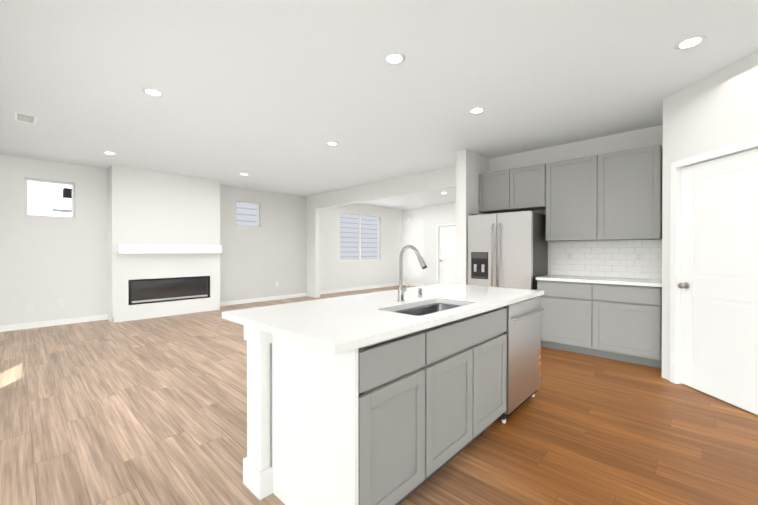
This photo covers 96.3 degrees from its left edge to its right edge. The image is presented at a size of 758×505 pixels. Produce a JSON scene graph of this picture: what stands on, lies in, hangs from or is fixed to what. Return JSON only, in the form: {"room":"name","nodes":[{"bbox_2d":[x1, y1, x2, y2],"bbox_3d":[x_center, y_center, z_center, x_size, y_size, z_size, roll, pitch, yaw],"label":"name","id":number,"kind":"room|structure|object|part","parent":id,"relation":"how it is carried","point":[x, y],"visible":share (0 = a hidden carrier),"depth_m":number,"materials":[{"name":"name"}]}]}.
{"room":"living room and kitchen","nodes":[
{"label":"living room and kitchen","id":0,"kind":"room"},
{"bbox_2d":[107,165,219,322],"bbox_3d":[-4.205,-0.155,6.765,0.448,2.770,1.840,0,0,43],"label":"wall","id":1,"kind":"structure","parent":0,"point":[140,202],"depth_m":6.46,"materials":[{"name":"white paint"}]},
{"bbox_2d":[128,276,209,304],"bbox_3d":[-4.144,0.720,6.732,0.300,0.454,1.404,0,0,43],"label":"fireplace insert","id":2,"kind":"object","parent":1,"relation":"in","point":[144,291],"visible":0.92,"depth_m":6.58,"materials":[{"name":"black metal"}]},
{"bbox_2d":[117,244,221,253],"bbox_3d":[-3.969,-0.067,6.565,0.170,0.165,1.750,0,0,43],"label":"mantel shelf","id":3,"kind":"object","parent":1,"relation":"attached to","point":[135,248],"visible":1,"depth_m":6.39,"materials":[{"name":"white"}]},
{"bbox_2d":[0,154,401,325],"bbox_3d":[-2.596,-0.167,8.929,0.150,2.770,10.220,0,0,43],"label":"wall","id":4,"kind":"structure","parent":0,"point":[46,264],"depth_m":6.18,"materials":[{"name":"white paint"}]},
{"bbox_2d":[25,178,74,218],"bbox_3d":[-5.559,-0.900,5.747,0.125,0.626,0.606,0,0,43],"label":"living room window","id":5,"kind":"structure","parent":4,"relation":"in","point":[52,182],"depth_m":5.72,"materials":[{"name":"white plastic"}]},
{"bbox_2d":[0,314,107,331],"bbox_3d":[-5.457,1.185,5.751,0.013,0.099,1.360,0,0,43],"label":"baseboard","id":6,"kind":"structure","parent":4,"relation":"attached to","point":[19,326],"depth_m":5.70,"materials":[{"name":"white wood"}]},
{"bbox_2d":[236,201,259,227],"bbox_3d":[-3.205,-0.918,8.269,0.125,0.596,0.606,0,0,43],"label":"living room window","id":7,"kind":"structure","parent":4,"relation":"in","point":[257,214],"depth_m":8.41,"materials":[{"name":"white plastic"}]},
{"bbox_2d":[220,293,305,305],"bbox_3d":[-2.881,1.170,8.511,0.013,0.099,2.510,0,0,43],"label":"baseboard","id":8,"kind":"structure","parent":4,"relation":"attached to","point":[235,302],"depth_m":8.44,"materials":[{"name":"white wood"}]},
{"bbox_2d":[340,213,378,260],"bbox_3d":[-0.605,-0.483,11.056,0.125,1.496,1.846,0,0,43],"label":"nook window","id":9,"kind":"structure","parent":4,"relation":"in","point":[359,237],"depth_m":11.07,"materials":[{"name":"white plastic"}]},
{"bbox_2d":[320,283,398,294],"bbox_3d":[-0.527,1.157,11.033,0.014,0.099,4.030,0,0,43],"label":"baseboard","id":10,"kind":"structure","parent":4,"relation":"attached to","point":[361,288],"depth_m":10.85,"materials":[{"name":"white wood"}]},
{"bbox_2d":[306,208,319,297],"bbox_3d":[-1.805,0.016,9.333,0.456,2.400,0.170,0,0,43],"label":"wall","id":11,"kind":"structure","parent":0,"point":[313,252],"depth_m":9.21,"materials":[{"name":"white paint"}]},
{"bbox_2d":[0,285,757,504],"bbox_3d":[1.114,1.262,5.473,10.400,0.050,10.320,0,0,43],"label":"floor","id":12,"kind":"structure","parent":0,"point":[150,411],"depth_m":2.38,"materials":[{"name":"brown wood"}]},
{"bbox_2d":[255,325,438,504],"bbox_3d":[-0.163,0.815,1.739,0.648,0.884,0.602,0,0,43],"label":"base cabinet","id":13,"kind":"object","parent":12,"relation":"on","point":[396,420],"depth_m":1.56,"materials":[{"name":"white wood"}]},
{"bbox_2d":[222,283,543,354],"bbox_3d":[0.272,0.317,2.434,1.000,0.102,2.335,0,0,43],"label":"countertop","id":14,"kind":"structure","parent":13,"relation":"on","point":[337,325],"depth_m":1.87,"materials":[{"name":"white stone"}]},
{"bbox_2d":[397,245,426,301],"bbox_3d":[0.230,0.142,2.269,0.240,0.383,0.095,0,0,43],"label":"faucet","id":15,"kind":"object","parent":14,"relation":"on","point":[401,291],"visible":1,"depth_m":2.30,"materials":[{"name":"silver metal"}]},
{"bbox_3d":[0.306,0.299,2.522,0.040,0.066,0.040,0,0,43],"label":"air gap cap","id":16,"kind":"part","parent":14,"relation":"part of","materials":[{"name":"silver metal"}]},
{"bbox_2d":[394,303,473,331],"bbox_3d":[0.321,0.473,2.139,0.375,0.205,0.720,0,0,43],"label":"undermount sink","id":17,"kind":"object","parent":14,"relation":"in","point":[426,309],"visible":0.06,"depth_m":2.36,"materials":[{"name":"silver metal"}]},
{"bbox_2d":[439,306,506,429],"bbox_3d":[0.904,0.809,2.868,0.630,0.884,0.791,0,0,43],"label":"base cabinet","id":18,"kind":"object","parent":12,"relation":"on","point":[472,351],"depth_m":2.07,"materials":[{"name":"grey wood"}]},
{"bbox_2d":[468,209,547,289],"bbox_3d":[1.860,0.338,4.946,0.905,1.803,0.746,0,0,43],"label":"refrigerator","id":19,"kind":"object","parent":12,"relation":"on","point":[508,250],"visible":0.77,"depth_m":4.66,"materials":[{"name":"grey metal"}]},
{"bbox_2d":[498,296,543,422],"bbox_3d":[0.955,0.814,2.883,0.661,0.873,0.690,0,0,43],"label":"dishwasher","id":20,"kind":"object","parent":12,"relation":"on","point":[523,372],"visible":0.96,"depth_m":2.63,"materials":[{"name":"grey metal"}]},
{"bbox_2d":[537,280,661,367],"bbox_3d":[2.734,0.801,4.241,1.248,0.884,0.640,0,0,43],"label":"base cabinet","id":21,"kind":"object","parent":12,"relation":"on","point":[617,322],"visible":0.79,"depth_m":3.94,"materials":[{"name":"grey wood"}]},
{"bbox_2d":[536,275,661,286],"bbox_3d":[2.732,0.341,4.233,1.276,0.035,0.652,0,0,43],"label":"countertop","id":22,"kind":"structure","parent":21,"relation":"on","point":[621,281],"depth_m":4.08,"materials":[{"name":"white stone"}]},
{"bbox_2d":[0,0,757,209],"bbox_3d":[1.114,-1.583,5.458,10.400,0.100,10.320,0,0,43],"label":"ceiling","id":23,"kind":"structure","parent":0,"point":[272,95],"depth_m":2.96,"materials":[{"name":"white paint"}]},
{"bbox_2d":[15,112,36,123],"bbox_3d":[-4.003,-1.520,3.846,0.320,0.010,0.170,0,0,43],"label":"ceiling vent","id":24,"kind":"object","parent":23,"relation":"in","point":[27,118],"visible":1,"depth_m":3.84,"materials":[{"name":"white metal"}]},
{"bbox_2d":[103,151,115,154],"bbox_3d":[-4.142,-1.528,5.221,0.170,0.006,0.170,0,0,43],"label":"recessed light","id":25,"kind":"object","parent":23,"relation":"in","point":[110,153],"visible":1,"depth_m":5.23,"materials":[{"name":"white plastic"}]},
{"bbox_2d":[142,88,163,96],"bbox_3d":[-2.142,-1.518,3.217,0.170,0.006,0.170,0,0,43],"label":"recessed light","id":26,"kind":"object","parent":23,"relation":"in","point":[153,92],"visible":1,"depth_m":3.21,"materials":[{"name":"white plastic"}]},
{"bbox_2d":[326,141,338,145],"bbox_3d":[-0.652,-1.526,4.754,0.170,0.006,0.170,0,0,43],"label":"recessed light","id":27,"kind":"object","parent":23,"relation":"in","point":[333,143],"visible":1,"depth_m":4.74,"materials":[{"name":"white plastic"}]},
{"bbox_2d":[384,52,404,64],"bbox_3d":[0.120,-1.515,2.651,0.170,0.006,0.170,0,0,43],"label":"recessed light","id":28,"kind":"object","parent":23,"relation":"in","point":[393,58],"visible":1,"depth_m":2.65,"materials":[{"name":"white"}]},
{"bbox_2d":[469,107,484,113],"bbox_3d":[1.049,-1.520,3.631,0.170,0.006,0.170,0,0,43],"label":"recessed light","id":29,"kind":"object","parent":23,"relation":"in","point":[475,110],"visible":1,"depth_m":3.63,"materials":[{"name":"white plastic"}]},
{"bbox_2d":[674,35,705,49],"bbox_3d":[2.243,-1.514,2.448,0.170,0.006,0.170,0,0,43],"label":"recessed light","id":30,"kind":"object","parent":23,"relation":"in","point":[690,42],"visible":1,"depth_m":2.44,"materials":[{"name":"white plastic"}]},
{"bbox_2d":[306,166,455,209],"bbox_3d":[-0.118,-1.359,7.601,5.276,0.370,0.390,0,0,43],"label":"header beam","id":31,"kind":"structure","parent":0,"point":[432,181],"depth_m":7.15,"materials":[{"name":"white paint"}]},
{"bbox_2d":[402,208,423,283],"bbox_3d":[1.422,-0.183,12.053,1.460,2.770,0.170,0,0,43],"label":"wall","id":32,"kind":"structure","parent":0,"point":[419,231],"depth_m":12.14,"materials":[{"name":"white paint"}]},
{"bbox_2d":[403,282,423,285],"bbox_3d":[1.332,1.151,12.045,1.270,0.099,0.014,0,0,43],"label":"baseboard","id":33,"kind":"structure","parent":32,"relation":"attached to","point":[408,284],"depth_m":12.13,"materials":[{"name":"white wood"}]},
{"bbox_2d":[423,202,455,285],"bbox_3d":[3.048,-0.172,9.933,4.110,2.770,0.151,0,0,43],"label":"wall","id":34,"kind":"structure","parent":0,"point":[443,213],"depth_m":11.03,"materials":[{"name":"white paint"}]},
{"bbox_2d":[437,223,455,283],"bbox_3d":[2.197,0.155,10.614,0.916,2.108,0.016,0,0,43],"label":"door frame","id":35,"kind":"structure","parent":34,"relation":"attached to","point":[438,225],"depth_m":10.89,"materials":[{"name":"white wood"}]},
{"bbox_2d":[439,226,455,283],"bbox_3d":[2.211,0.182,10.630,0.792,2.030,0.105,0,0,43],"label":"door","id":36,"kind":"structure","parent":34,"relation":"in","point":[447,254],"depth_m":10.70,"materials":[{"name":"white wood"}]},
{"bbox_2d":[456,149,487,284],"bbox_3d":[1.472,-0.148,5.337,0.160,2.770,0.720,0,0,43],"label":"wall","id":37,"kind":"structure","parent":0,"point":[471,166],"depth_m":5.09,"materials":[{"name":"white paint"}]},
{"bbox_2d":[488,125,662,279],"bbox_3d":[2.645,-0.145,4.864,2.520,2.770,0.150,0,0,43],"label":"wall","id":38,"kind":"structure","parent":0,"point":[651,136],"depth_m":4.67,"materials":[{"name":"white paint"}]},
{"bbox_2d":[479,163,545,213],"bbox_3d":[2.028,-0.926,5.090,0.976,0.590,0.350,0,0,43],"label":"upper cabinet","id":39,"kind":"object","parent":38,"relation":"attached to","point":[517,189],"visible":1,"depth_m":4.93,"materials":[{"name":"grey paint"}]},
{"bbox_2d":[546,145,662,240],"bbox_3d":[2.830,-0.687,4.342,1.210,1.060,0.350,0,0,43],"label":"upper cabinet","id":40,"kind":"object","parent":38,"relation":"attached to","point":[611,196],"visible":0.94,"depth_m":4.15,"materials":[{"name":"grey paint"}]},
{"bbox_2d":[551,240,661,279],"bbox_3d":[2.951,0.082,4.467,1.276,0.479,0.012,0,0,43],"label":"tile backsplash","id":41,"kind":"structure","parent":38,"relation":"attached to","point":[611,258],"depth_m":4.42,"materials":[{"name":"white tile"}]},
{"bbox_2d":[566,252,571,259],"bbox_3d":[2.647,0.051,4.735,0.070,0.114,0.010,0,0,43],"label":"outlet","id":42,"kind":"object","parent":41,"relation":"attached to","point":[568,255],"visible":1,"depth_m":4.73,"materials":[{"name":"white plastic"}]},
{"bbox_2d":[635,252,641,260],"bbox_3d":[3.217,0.053,4.203,0.070,0.114,0.010,0,0,43],"label":"outlet","id":43,"kind":"object","parent":41,"relation":"attached to","point":[638,256],"visible":1,"depth_m":4.20,"materials":[{"name":"white plastic"}]},
{"bbox_2d":[662,51,757,380],"bbox_3d":[3.587,-0.132,2.496,2.330,2.770,2.025,0,0,43],"label":"wall","id":44,"kind":"structure","parent":0,"point":[716,110],"depth_m":2.98,"materials":[{"name":"white paint"}]},
{"bbox_2d":[670,138,757,383],"bbox_3d":[2.898,0.194,2.808,0.137,2.113,0.948,0,0,-2],"label":"door frame","id":45,"kind":"structure","parent":44,"relation":"attached to","point":[675,289],"depth_m":3.22,"materials":[{"name":"white wood"}]},
{"bbox_2d":[678,148,757,414],"bbox_3d":[2.887,0.220,2.815,0.625,2.037,0.606,0,0,43],"label":"pantry door","id":46,"kind":"structure","parent":44,"relation":"in","point":[718,285],"depth_m":2.85,"materials":[{"name":"white wood"}]},
{"label":"outside","id":47,"kind":"structure","parent":0,"visible":0},
{"bbox_2d":[28,181,71,216],"bbox_3d":[-7.779,-1.272,7.072,0.001,7.000,4.600,0,0,43],"label":"sky","id":48,"kind":"structure","parent":47,"point":[45,199],"depth_m":7.50,"materials":[{"name":"white"}]},
{"bbox_2d":[53,188,71,216],"bbox_3d":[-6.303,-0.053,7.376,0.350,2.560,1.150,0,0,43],"label":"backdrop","id":49,"kind":"structure","parent":47,"point":[66,210],"depth_m":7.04,"materials":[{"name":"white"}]},
{"bbox_2d":[236,203,377,259],"bbox_3d":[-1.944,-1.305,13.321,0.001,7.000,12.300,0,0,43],"label":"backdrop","id":50,"kind":"structure","parent":47,"point":[246,214],"depth_m":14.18,"materials":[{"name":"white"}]}
]}

